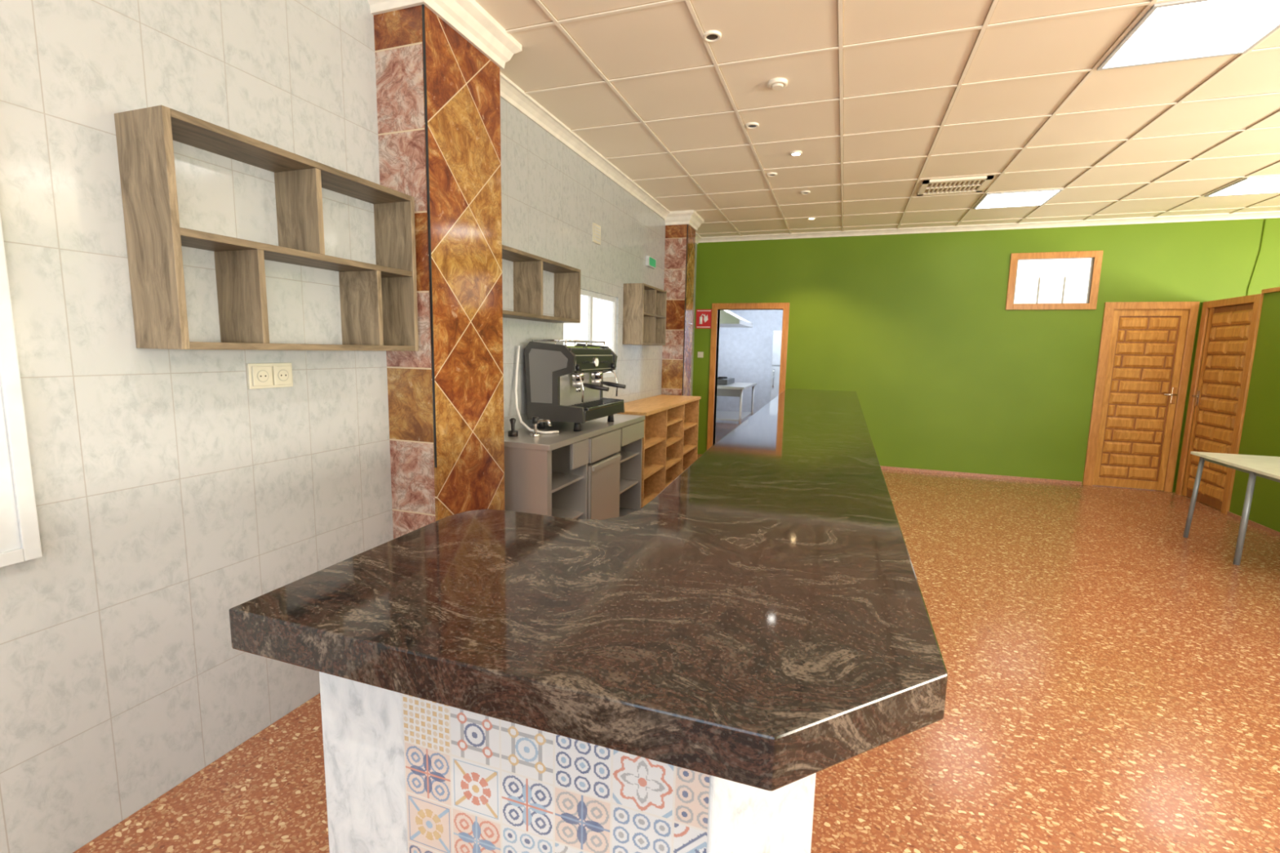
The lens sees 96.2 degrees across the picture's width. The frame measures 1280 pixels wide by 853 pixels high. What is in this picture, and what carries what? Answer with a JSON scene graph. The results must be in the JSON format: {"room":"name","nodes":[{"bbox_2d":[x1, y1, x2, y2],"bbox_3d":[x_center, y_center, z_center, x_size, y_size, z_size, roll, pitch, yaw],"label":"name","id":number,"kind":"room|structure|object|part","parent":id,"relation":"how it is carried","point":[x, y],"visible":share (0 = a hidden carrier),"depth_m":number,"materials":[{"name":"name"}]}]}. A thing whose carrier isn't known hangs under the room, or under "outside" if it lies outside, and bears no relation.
{"room":"cafe bar","nodes":[
{"label":"cafe bar","id":0,"kind":"room"},
{"bbox_2d":[0,0,697,852],"bbox_3d":[-1.060,-0.475,3.138,0.150,2.970,10.480,4,8,19],"label":"wall","id":1,"kind":"structure","parent":0,"point":[172,494],"depth_m":1.84,"materials":[{"name":"tile"}]},
{"bbox_2d":[0,213,42,567],"bbox_3d":[-1.744,-0.226,0.938,0.030,1.270,1.050,4,8,19],"label":"window","id":2,"kind":"structure","parent":1,"relation":"in","point":[20,536],"depth_m":1.44,"materials":[{"name":"white paint"}]},
{"bbox_2d":[114,105,418,351],"bbox_3d":[-1.231,-0.608,2.083,0.200,0.655,0.975,4,8,19],"label":"wall shelf","id":3,"kind":"object","parent":1,"relation":"attached to","point":[379,301],"visible":1,"depth_m":1.88,"materials":[{"name":"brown wood"}]},
{"bbox_2d":[245,363,293,389],"bbox_3d":[-1.347,-0.186,2.100,0.022,0.090,0.170,4,8,19],"label":"wall outlet","id":4,"kind":"object","parent":1,"relation":"attached to","point":[259,375],"visible":1,"depth_m":2.08,"materials":[{"name":"beige plastic"}]},
{"bbox_2d":[502,244,580,323],"bbox_3d":[-0.691,-0.861,3.594,0.200,0.370,1.070,4,8,19],"label":"wall shelf","id":5,"kind":"object","parent":1,"relation":"attached to","point":[528,268],"visible":0.59,"depth_m":3.59,"materials":[{"name":"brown wood"}]},
{"bbox_2d":[563,288,616,377],"bbox_3d":[-0.429,-0.761,4.812,0.050,0.720,1.100,4,8,19],"label":"window","id":6,"kind":"structure","parent":1,"relation":"in","point":[597,311],"depth_m":4.92,"materials":[{"name":"white glass"}]},
{"bbox_2d":[591,222,600,244],"bbox_3d":[-0.355,-1.578,4.709,0.015,0.150,0.150,4,8,19],"label":"air vent","id":7,"kind":"object","parent":1,"relation":"in","point":[596,229],"visible":1,"depth_m":4.69,"materials":[{"name":"beige plastic"}]},
{"bbox_2d":[499,71,702,244],"bbox_3d":[-0.925,-1.902,2.909,0.076,0.076,10.480,4,8,19],"label":"crown molding","id":8,"kind":"structure","parent":1,"relation":"attached to","point":[510,92],"depth_m":4.14,"materials":[{"name":"paint"}]},
{"bbox_2d":[622,283,666,345],"bbox_3d":[0.057,-1.093,5.708,0.200,0.560,0.740,4,8,19],"label":"wall shelf","id":9,"kind":"object","parent":1,"relation":"attached to","point":[644,305],"visible":1,"depth_m":5.43,"materials":[{"name":"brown wood"}]},
{"bbox_2d":[645,255,656,269],"bbox_3d":[0.117,-1.718,6.019,0.032,0.100,0.250,4,8,19],"label":"emergency exit sign","id":10,"kind":"object","parent":1,"relation":"attached to","point":[651,262],"visible":1,"depth_m":5.96,"materials":[{"name":"green plastic"}]},
{"bbox_2d":[72,422,1279,852],"bbox_3d":[2.894,1.054,3.888,9.650,0.100,14.450,4,8,19],"label":"floor","id":11,"kind":"structure","parent":0,"point":[1113,682],"depth_m":2.36,"materials":[{"name":"tile"}]},
{"bbox_2d":[373,4,504,538],"bbox_3d":[-0.951,-0.434,2.847,0.272,2.970,0.562,4,8,19],"label":"marble column","id":12,"kind":"structure","parent":11,"relation":"on","point":[438,95],"depth_m":2.65,"materials":[{"name":"orange tile"}]},
{"bbox_2d":[367,0,521,69],"bbox_3d":[-0.881,-1.839,2.645,0.340,0.130,0.720,4,8,19],"label":"crown molding","id":13,"kind":"structure","parent":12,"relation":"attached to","point":[467,18],"depth_m":2.59,"materials":[{"name":"paint"}]},
{"bbox_2d":[319,671,816,852],"bbox_3d":[0.742,0.508,3.416,0.769,1.020,5.471,4,8,19],"label":"bar counter base","id":14,"kind":"object","parent":11,"relation":"on","point":[404,773],"visible":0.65,"depth_m":0.82,"materials":[{"name":"multicoloured tile"}]},
{"bbox_3d":[-0.145,0.832,0.849,0.475,1.020,0.001,4,8,19],"label":"patchwork tile panel","id":15,"kind":"part","parent":14,"relation":"part of","materials":[{"name":"multicoloured tile"}]},
{"bbox_2d":[228,388,947,791],"bbox_3d":[0.798,-0.021,3.310,0.940,0.060,5.670,4,8,19],"label":"countertop","id":16,"kind":"structure","parent":14,"relation":"on","point":[762,621],"depth_m":0.80,"materials":[{"name":"brown stone"}]},
{"bbox_2d":[503,413,644,519],"bbox_3d":[-0.453,0.447,4.069,0.497,0.920,1.630,4,8,19],"label":"base cabinet","id":17,"kind":"object","parent":11,"relation":"on","point":[594,472],"depth_m":3.75,"materials":[{"name":"wood"}]},
{"bbox_2d":[507,417,518,436],"bbox_3d":[-0.764,0.003,3.456,0.058,0.110,0.060,4,8,19],"label":"coffee tamper","id":18,"kind":"object","parent":17,"relation":"on","point":[512,433],"visible":1,"depth_m":3.44,"materials":[{"name":"black plastic"}]},
{"bbox_2d":[514,346,558,434],"bbox_3d":[-0.666,-0.230,3.579,0.309,0.538,0.123,5,8,24],"label":"hose","id":19,"kind":"object","parent":17,"relation":"on","point":[518,347],"visible":0.96,"depth_m":3.62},
{"bbox_2d":[530,416,551,437],"bbox_3d":[-0.591,0.004,3.437,0.139,0.120,0.060,4,8,19],"label":"tap","id":20,"kind":"object","parent":17,"relation":"on","point":[535,420],"visible":1,"depth_m":3.43,"materials":[{"name":"silver metal"}]},
{"bbox_2d":[524,338,626,431],"bbox_3d":[-0.391,-0.300,3.982,0.502,0.586,0.736,4,8,19],"label":"espresso machine","id":21,"kind":"object","parent":17,"relation":"on","point":[564,383],"visible":1,"depth_m":3.71,"materials":[{"name":"black plastic"}]},
{"bbox_2d":[617,394,701,508],"bbox_3d":[0.141,0.223,5.770,0.477,0.940,1.920,4,8,19],"label":"shelving unit","id":22,"kind":"object","parent":11,"relation":"on","point":[671,422],"visible":0.57,"depth_m":5.58,"materials":[{"name":"brown wood"}]},
{"bbox_2d":[661,224,695,395],"bbox_3d":[0.436,-0.927,6.754,0.272,2.970,0.352,4,8,19],"label":"marble column","id":23,"kind":"structure","parent":11,"relation":"on","point":[680,239],"depth_m":6.55,"materials":[{"name":"brown stone"}]},
{"bbox_2d":[664,209,704,231],"bbox_3d":[0.506,-2.331,6.552,0.340,0.130,0.510,4,8,19],"label":"column capital","id":24,"kind":"object","parent":23,"relation":"attached to","point":[691,218],"visible":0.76,"depth_m":6.37,"materials":[{"name":"paint"}]},
{"bbox_2d":[715,382,756,425],"bbox_3d":[1.089,-0.308,10.047,1.650,0.900,1.400,4,8,19],"label":"worktable","id":25,"kind":"object","parent":11,"relation":"on","point":[735,389],"visible":0.45,"depth_m":9.36,"materials":[{"name":"metal"}]},
{"bbox_2d":[717,376,734,385],"bbox_3d":[1.234,-0.808,9.986,0.700,0.108,0.700,4,8,19],"label":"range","id":26,"kind":"object","parent":25,"relation":"on","point":[721,380],"visible":0.36,"depth_m":9.67,"materials":[{"name":"silver metal"}]},
{"bbox_2d":[769,330,782,401],"bbox_3d":[2.812,-0.861,10.856,0.600,1.850,0.710,4,8,19],"label":"fridge","id":27,"kind":"object","parent":11,"relation":"on","point":[776,346],"visible":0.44,"depth_m":10.59,"materials":[{"name":"white paint"}]},
{"bbox_2d":[1182,451,1279,564],"bbox_3d":[4.667,0.651,4.076,0.780,0.722,1.176,4,8,19],"label":"folding table","id":28,"kind":"object","parent":11,"relation":"on","point":[1263,466],"visible":1,"depth_m":4.18,"materials":[{"name":"laminate"}]},
{"bbox_2d":[702,30,721,42],"bbox_3d":[0.350,-1.892,2.789,0.090,0.012,0.090,4,8,19],"label":"ceiling spotlight","id":29,"kind":"object","parent":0,"point":[712,36],"depth_m":2.78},
{"bbox_2d":[715,310,782,423],"bbox_3d":[2.500,-1.367,11.389,3.500,2.700,0.100,4,8,19],"label":"wall","id":30,"kind":"structure","parent":0,"point":[744,353],"depth_m":11.46,"materials":[{"name":"white paint"}]},
{"bbox_2d":[745,122,759,128],"bbox_3d":[0.757,-2.029,3.878,0.090,0.012,0.090,4,8,19],"label":"ceiling spotlight","id":31,"kind":"object","parent":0,"point":[751,125],"depth_m":3.87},
{"bbox_2d":[766,172,777,177],"bbox_3d":[1.133,-2.163,4.935,0.090,0.012,0.090,4,8,19],"label":"ceiling spotlight","id":32,"kind":"object","parent":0,"point":[771,174],"depth_m":4.92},
{"bbox_2d":[790,151,802,155],"bbox_3d":[1.196,-2.090,4.398,0.090,0.013,0.090,4,8,19],"label":"ceiling spotlight","id":33,"kind":"object","parent":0,"point":[794,153],"depth_m":4.39,"materials":[{"name":"white plastic"}]},
{"bbox_2d":[800,191,810,194],"bbox_3d":[1.575,-2.224,5.465,0.090,0.012,0.090,4,8,19],"label":"ceiling spotlight","id":34,"kind":"object","parent":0,"point":[802,192],"depth_m":5.45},
{"bbox_2d":[475,0,1279,237],"bbox_3d":[2.898,-1.736,1.574,8.480,0.100,10.780,4,8,19],"label":"ceiling","id":35,"kind":"structure","parent":0,"point":[664,37],"depth_m":3.52,"materials":[{"name":"paint"}]},
{"bbox_2d":[768,77,787,90],"bbox_3d":[0.781,-1.938,3.261,0.110,0.030,0.110,4,8,19],"label":"smoke detector","id":36,"kind":"object","parent":35,"relation":"attached to","point":[776,84],"visible":1,"depth_m":3.23,"materials":[{"name":"paint"}]},
{"bbox_2d":[505,0,1279,235],"bbox_3d":[2.898,-1.683,1.580,8.182,0.010,10.480,4,8,19],"label":"grid","id":37,"kind":"object","parent":35,"relation":"attached to","point":[1148,4],"depth_m":3.66,"materials":[{"name":"white metal"}]},
{"bbox_2d":[916,175,994,195],"bbox_3d":[2.809,-2.154,5.154,0.540,0.020,0.460,4,8,19],"label":"ceiling air vent","id":38,"kind":"object","parent":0,"point":[976,184],"depth_m":5.12,"materials":[{"name":"white metal"}]},
{"bbox_2d":[692,217,1279,492],"bbox_3d":[4.633,-0.842,6.750,8.480,2.970,0.150,4,8,19],"label":"wall","id":39,"kind":"structure","parent":0,"point":[944,377],"depth_m":6.93,"materials":[{"name":"green paint"}]},
{"bbox_2d":[697,351,703,357],"bbox_3d":[0.840,-0.997,7.987,0.080,0.080,0.018,4,8,19],"label":"light switch","id":40,"kind":"object","parent":39,"relation":"attached to","point":[700,354],"visible":1,"depth_m":7.98,"materials":[{"name":"beige plastic"}]},
{"bbox_2d":[695,309,711,328],"bbox_3d":[0.878,-1.481,7.912,0.220,0.260,0.044,4,8,19],"label":"fire extinguisher sign","id":41,"kind":"object","parent":39,"relation":"attached to","point":[704,317],"visible":1,"depth_m":7.91,"materials":[{"name":"red plastic"}]},
{"bbox_2d":[706,302,789,449],"bbox_3d":[1.476,-0.618,7.888,1.030,2.100,0.170,4,8,19],"label":"door frame","id":42,"kind":"structure","parent":39,"relation":"in","point":[784,307],"depth_m":7.83,"materials":[{"name":"brown wood"}]},
{"bbox_2d":[880,466,1082,484],"bbox_3d":[3.530,0.553,7.231,3.400,0.035,0.012,4,8,19],"label":"baseboard","id":43,"kind":"structure","parent":39,"relation":"attached to","point":[882,467],"depth_m":7.00,"materials":[{"name":"ceramic"}]},
{"bbox_2d":[697,210,1279,243],"bbox_3d":[4.627,-2.272,6.460,8.180,0.060,0.060,4,8,19],"label":"crown molding","id":44,"kind":"structure","parent":39,"relation":"attached to","point":[1276,214],"depth_m":6.59,"materials":[{"name":"paint"}]},
{"bbox_2d":[1004,250,1103,310],"bbox_3d":[4.721,-1.663,6.604,0.880,0.640,0.170,4,8,19],"label":"window","id":45,"kind":"structure","parent":39,"relation":"in","point":[1055,282],"depth_m":6.56,"materials":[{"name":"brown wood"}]},
{"bbox_2d":[1082,301,1199,492],"bbox_3d":[5.571,-0.334,6.450,0.830,2.080,0.209,4,8,19],"label":"door","id":46,"kind":"structure","parent":39,"relation":"in","point":[1140,363],"depth_m":6.40,"materials":[{"name":"brown wood"}]},
{"bbox_2d":[1246,219,1266,295],"bbox_3d":[6.364,-1.673,5.942,0.060,0.900,0.012,4,8,19],"label":"cable","id":47,"kind":"object","parent":39,"relation":"attached to","point":[1263,233],"visible":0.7,"depth_m":5.92,"materials":[{"name":"green paint"}]},
{"bbox_2d":[973,188,1063,209],"bbox_3d":[3.620,-2.191,5.545,0.606,0.015,0.596,4,8,19],"label":"led panel","id":48,"kind":"object","parent":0,"point":[1034,197],"depth_m":5.52,"materials":[{"name":"white plastic"}]},
{"bbox_2d":[1097,0,1279,71],"bbox_3d":[2.591,-1.825,2.644,0.606,0.015,0.596,4,8,19],"label":"led panel","id":49,"kind":"object","parent":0,"point":[1180,30],"depth_m":2.65,"materials":[{"name":"white plastic"}]},
{"bbox_2d":[1173,291,1279,532],"bbox_3d":[5.236,-0.017,4.060,0.100,2.070,4.680,4,8,19],"label":"wall","id":50,"kind":"structure","parent":0,"point":[1260,433],"depth_m":5.13,"materials":[{"name":"green paint"}]},
{"bbox_2d":[1175,293,1263,515],"bbox_3d":[5.814,-0.232,5.761,0.149,2.070,0.900,4,8,19],"label":"door","id":51,"kind":"structure","parent":50,"relation":"in","point":[1223,378],"depth_m":5.74,"materials":[{"name":"brown wood"}]},
{"bbox_2d":[1226,511,1279,537],"bbox_3d":[5.000,1.046,3.754,0.012,0.035,3.700,4,8,19],"label":"baseboard","id":52,"kind":"structure","parent":50,"relation":"attached to","point":[1229,513],"depth_m":5.08,"materials":[{"name":"ceramic"}]},
{"bbox_2d":[1261,286,1279,293],"bbox_3d":[5.094,-1.002,3.462,0.140,0.035,3.699,4,8,19],"label":"cap","id":53,"kind":"object","parent":50,"relation":"on","point":[1275,289],"visible":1,"depth_m":5.10,"materials":[{"name":"brown wood"}]},
{"bbox_2d":[1204,175,1279,196],"bbox_3d":[5.403,-2.073,4.927,0.606,0.015,0.596,4,8,19],"label":"led panel","id":54,"kind":"object","parent":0,"point":[1260,184],"depth_m":5.00,"materials":[{"name":"white plastic"}]},
{"bbox_3d":[1.888,-2.547,9.550,3.600,0.100,3.670,4,8,19],"label":"ceiling","id":55,"kind":"structure","parent":0,"visible":0},
{"bbox_2d":[719,310,752,327],"bbox_3d":[1.022,-2.120,9.735,1.600,0.810,1.400,4,8,19],"label":"extractor hood","id":56,"kind":"object","parent":55,"relation":"attached to","point":[728,318],"visible":0.16,"depth_m":8.96,"materials":[{"name":"metal"}]}
]}

